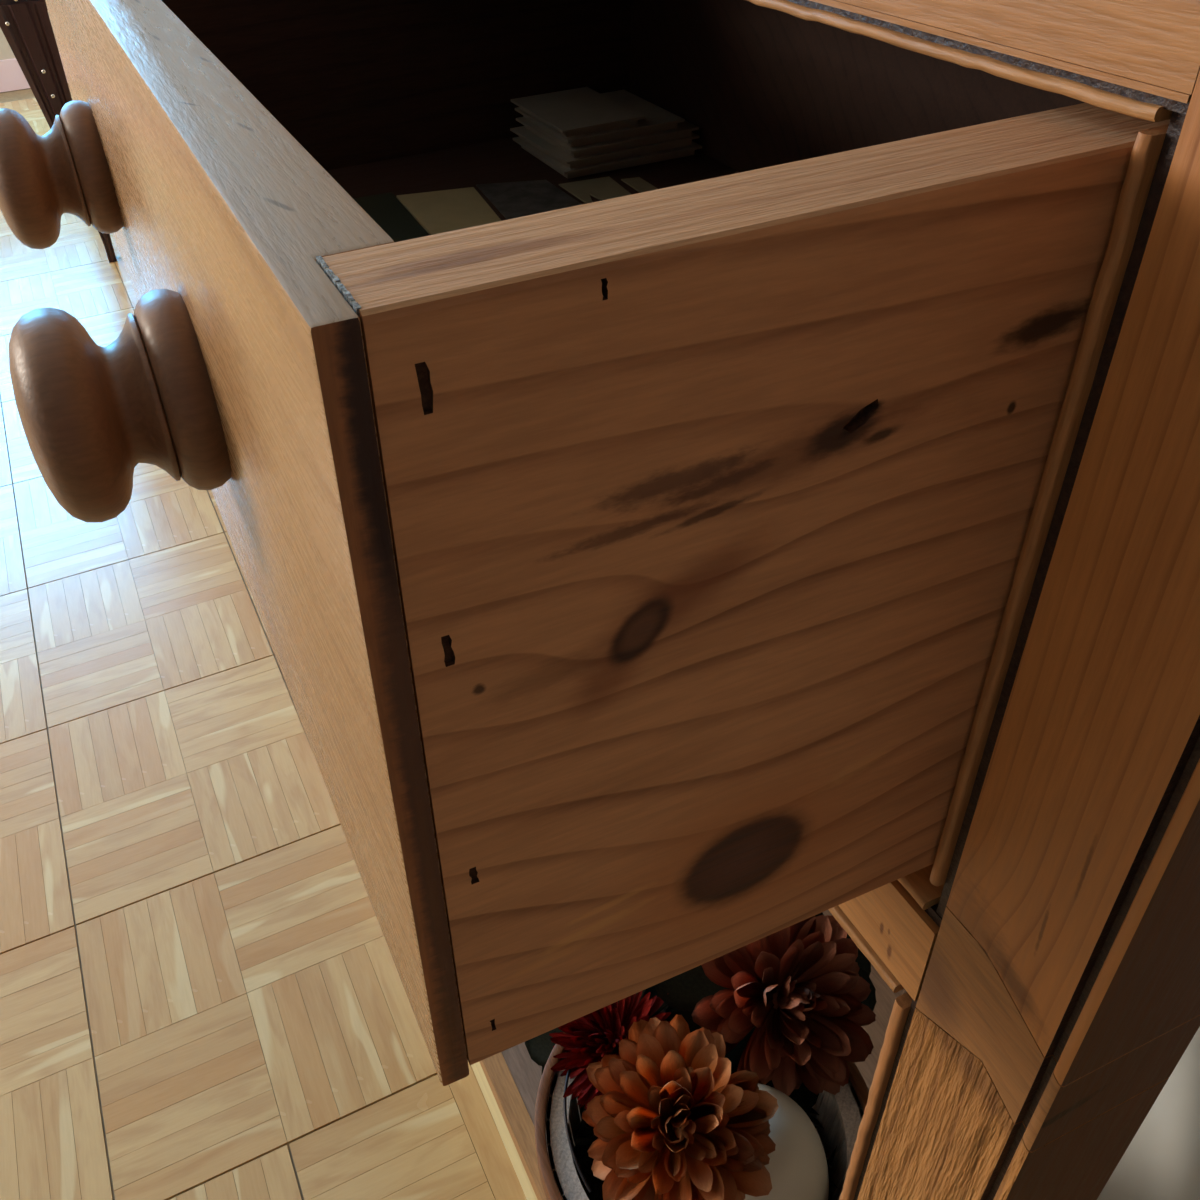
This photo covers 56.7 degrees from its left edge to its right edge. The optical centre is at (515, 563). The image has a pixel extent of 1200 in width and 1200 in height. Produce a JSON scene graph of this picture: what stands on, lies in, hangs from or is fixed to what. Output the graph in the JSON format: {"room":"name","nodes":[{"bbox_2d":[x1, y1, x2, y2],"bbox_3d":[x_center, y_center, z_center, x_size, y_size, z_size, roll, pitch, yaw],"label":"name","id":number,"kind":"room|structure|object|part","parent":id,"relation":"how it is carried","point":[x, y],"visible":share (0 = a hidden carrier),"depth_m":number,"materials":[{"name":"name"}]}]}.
{"room":"living room","nodes":[
{"label":"living room","id":0,"kind":"room"},
{"bbox_2d":[0,13,58,59],"bbox_3d":[-2.688,-2.264,2.564,3.530,2.500,0.100,-17,39,-17],"label":"wall","id":1,"kind":"structure","parent":0,"point":[6,52],"depth_m":3.52,"materials":[{"name":"paint"}]},
{"bbox_2d":[0,52,67,91],"bbox_3d":[-2.605,-1.274,3.249,3.530,0.090,0.015,-17,39,-17],"label":"baseboard","id":2,"kind":"structure","parent":1,"relation":"attached to","point":[12,78],"depth_m":3.55,"materials":[{"name":"pink paint"}]},
{"bbox_2d":[0,85,526,1199],"bbox_3d":[-1.343,0.509,0.919,3.730,0.060,6.600,-17,39,-17],"label":"floor","id":3,"kind":"structure","parent":0,"point":[203,996],"depth_m":1.04,"materials":[{"name":"beige wood"}]},
{"bbox_2d":[0,0,116,262],"bbox_3d":[-0.826,-1.277,2.252,0.575,1.120,0.557,-17,39,-17],"label":"chair","id":4,"kind":"object","parent":3,"relation":"on","point":[26,26],"visible":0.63,"depth_m":2.08,"materials":[{"name":"brown wood"}]},
{"bbox_2d":[0,0,1199,1199],"bbox_3d":[0.108,-0.014,0.707,0.670,0.884,0.875,-17,39,-17],"label":"pine dresser","id":5,"kind":"object","parent":3,"relation":"on","point":[648,589],"visible":1,"depth_m":0.23,"materials":[{"name":"brown wood"}]},
{"bbox_3d":[-0.234,-0.195,0.555,0.055,0.067,0.067,-17,39,-17],"label":"knob","id":6,"kind":"part","parent":5,"relation":"part of","materials":[{"name":"brown wood"}]},
{"bbox_3d":[-0.125,-0.049,0.346,0.055,0.067,0.067,-17,39,-17],"label":"knob","id":7,"kind":"part","parent":5,"relation":"part of","materials":[{"name":"brown wood"}]},
{"bbox_3d":[-0.150,-0.142,0.470,0.020,0.200,0.695,-17,39,-17],"label":"drawer","id":8,"kind":"part","parent":5,"relation":"part of","materials":[{"name":"brown wood"}]},
{"bbox_2d":[353,192,428,241],"bbox_3d":[-0.083,-0.202,0.689,0.054,0.004,0.150,-15,39,-14],"label":"notebook","id":9,"kind":"object","parent":5,"relation":"on","point":[385,209],"visible":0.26,"depth_m":0.71,"materials":[{"name":"paper"}]},
{"bbox_3d":[-0.088,-0.384,0.779,0.405,0.196,0.023,-17,39,-17],"label":"drawer","id":10,"kind":"part","parent":5,"relation":"part of","materials":[{"name":"brown wood"}]},
{"bbox_2d":[396,187,500,234],"bbox_3d":[-0.035,-0.214,0.703,0.053,0.002,0.143,-12,38,-11],"label":"envelope","id":11,"kind":"object","parent":5,"relation":"on","point":[442,211],"visible":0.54,"depth_m":0.72,"materials":[{"name":"beige paper"}]},
{"bbox_2d":[476,180,581,219],"bbox_3d":[0.016,-0.228,0.717,0.059,0.001,0.143,-17,39,-17],"label":"photograph","id":12,"kind":"object","parent":5,"relation":"on","point":[521,198],"visible":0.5,"depth_m":0.74},
{"bbox_3d":[0.041,-0.125,0.584,0.387,0.005,0.649,-17,39,-17],"label":"drawer","id":13,"kind":"part","parent":5,"relation":"part of","materials":[{"name":"brown wood"}]},
{"bbox_2d":[559,176,630,203],"bbox_3d":[0.057,-0.249,0.741,0.037,0.001,0.057,-17,39,-17],"label":"paper","id":14,"kind":"object","parent":5,"relation":"on","point":[603,188],"visible":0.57,"depth_m":0.74,"materials":[{"name":"beige paper"}]},
{"bbox_2d":[513,137,701,178],"bbox_3d":[0.065,-0.305,0.809,0.109,0.007,0.093,-17,39,-17],"label":"envelope","id":15,"kind":"object","parent":5,"relation":"on","point":[688,150],"visible":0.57,"depth_m":0.78,"materials":[{"name":"white paper"}]},
{"bbox_2d":[510,126,698,168],"bbox_3d":[0.063,-0.311,0.806,0.107,0.007,0.096,-17,39,-17],"label":"envelope","id":16,"kind":"object","parent":15,"relation":"on","point":[523,133],"visible":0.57,"depth_m":0.78,"materials":[{"name":"white paper"}]},
{"bbox_2d":[516,117,698,157],"bbox_3d":[0.065,-0.316,0.801,0.100,0.007,0.094,-17,39,-17],"label":"envelope","id":17,"kind":"object","parent":16,"relation":"on","point":[684,129],"visible":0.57,"depth_m":0.77,"materials":[{"name":"white paper"}]},
{"bbox_2d":[515,90,684,146],"bbox_3d":[0.059,-0.320,0.796,0.091,0.007,0.094,-17,39,-17],"label":"envelope","id":18,"kind":"object","parent":17,"relation":"on","point":[657,119],"visible":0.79,"depth_m":0.77,"materials":[{"name":"white paper"}]},
{"bbox_2d":[510,87,644,136],"bbox_3d":[0.043,-0.322,0.789,0.063,0.006,0.093,-17,39,-17],"label":"envelope","id":19,"kind":"object","parent":18,"relation":"on","point":[578,111],"visible":1,"depth_m":0.78,"materials":[{"name":"white paper"}]},
{"bbox_2d":[621,177,657,192],"bbox_3d":[0.087,-0.251,0.742,0.015,0.001,0.050,-17,39,-17],"label":"paper scrap","id":20,"kind":"object","parent":5,"relation":"on","point":[640,185],"visible":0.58,"depth_m":0.75,"materials":[{"name":"beige paper"}]},
{"bbox_2d":[534,1005,868,1199],"bbox_3d":[0.109,0.367,0.656,0.189,0.161,0.189,-17,39,-17],"label":"bowl","id":21,"kind":"object","parent":5,"relation":"on","point":[565,1172],"visible":0.2,"depth_m":0.62,"materials":[{"name":"ceramic"}]},
{"bbox_2d":[525,986,701,1110],"bbox_3d":[0.064,0.322,0.680,0.098,0.191,0.098,-17,39,-17],"label":"chrysanthemum","id":22,"kind":"object","parent":21,"relation":"in","point":[598,1033],"visible":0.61,"depth_m":0.63,"materials":[{"name":"red plant"}]},
{"bbox_2d":[582,1014,778,1199],"bbox_3d":[0.084,0.342,0.610,0.097,0.241,0.103,-17,39,-17],"label":"chrysanthemum","id":23,"kind":"object","parent":21,"relation":"in","point":[672,1120],"visible":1,"depth_m":0.55,"materials":[{"name":"orange plant"}]},
{"bbox_2d":[654,912,876,1112],"bbox_3d":[0.151,0.292,0.686,0.138,0.223,0.122,-2,37,2],"label":"chrysanthemum","id":24,"kind":"object","parent":21,"relation":"in","point":[791,1004],"visible":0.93,"depth_m":0.62,"materials":[{"name":"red plant"}]},
{"bbox_2d":[772,985,780,1009],"bbox_3d":[0.152,0.250,0.639,0.018,0.019,0.019,13,40,21],"label":"petal","id":25,"kind":"object","parent":24,"relation":"on","point":[775,991],"depth_m":0.63,"materials":[{"name":"plant"}]},
{"bbox_2d":[744,1083,828,1199],"bbox_3d":[0.132,0.362,0.632,0.085,0.173,0.085,-17,39,-17],"label":"candle","id":26,"kind":"object","parent":21,"relation":"in","point":[797,1167],"visible":0.42,"depth_m":0.58,"materials":[{"name":"white wax"}]},
{"bbox_3d":[0.171,-0.020,0.278,0.417,0.196,0.023,-17,39,-17],"label":"drawer","id":27,"kind":"part","parent":5,"relation":"part of","materials":[{"name":"brown wood"}]},
{"bbox_3d":[0.222,-0.256,0.585,0.018,0.184,0.649,-17,39,-17],"label":"drawer","id":28,"kind":"part","parent":5,"relation":"part of","materials":[{"name":"brown wood"}]},
{"bbox_3d":[-0.009,-0.075,0.591,0.023,0.034,0.706,-17,39,-17],"label":"rail","id":29,"kind":"part","parent":5,"relation":"part of","materials":[{"name":"brown wood"}]},
{"bbox_3d":[0.165,0.320,0.462,0.051,0.472,0.047,-17,39,-17],"label":"leg","id":30,"kind":"part","parent":5,"relation":"part of","materials":[{"name":"brown wood"}]},
{"bbox_3d":[-0.022,-0.289,0.428,0.023,0.050,0.707,-17,39,-17],"label":"rail","id":31,"kind":"part","parent":5,"relation":"part of","materials":[{"name":"brown wood"}]},
{"bbox_3d":[0.153,0.121,0.311,0.051,0.051,0.047,-17,39,-17],"label":"rail","id":32,"kind":"part","parent":5,"relation":"part of","materials":[{"name":"brown wood"}]},
{"bbox_3d":[0.145,0.002,0.221,0.051,0.279,0.047,-17,39,-17],"label":"corner post","id":33,"kind":"part","parent":5,"relation":"part of","materials":[{"name":"brown wood"}]},
{"bbox_2d":[1097,1027,1199,1199],"bbox_3d":[0.378,0.287,0.652,0.232,0.268,0.179,-26,42,-26],"label":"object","id":34,"kind":"object","parent":5,"relation":"on","point":[1161,1161],"visible":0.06,"depth_m":0.56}
]}

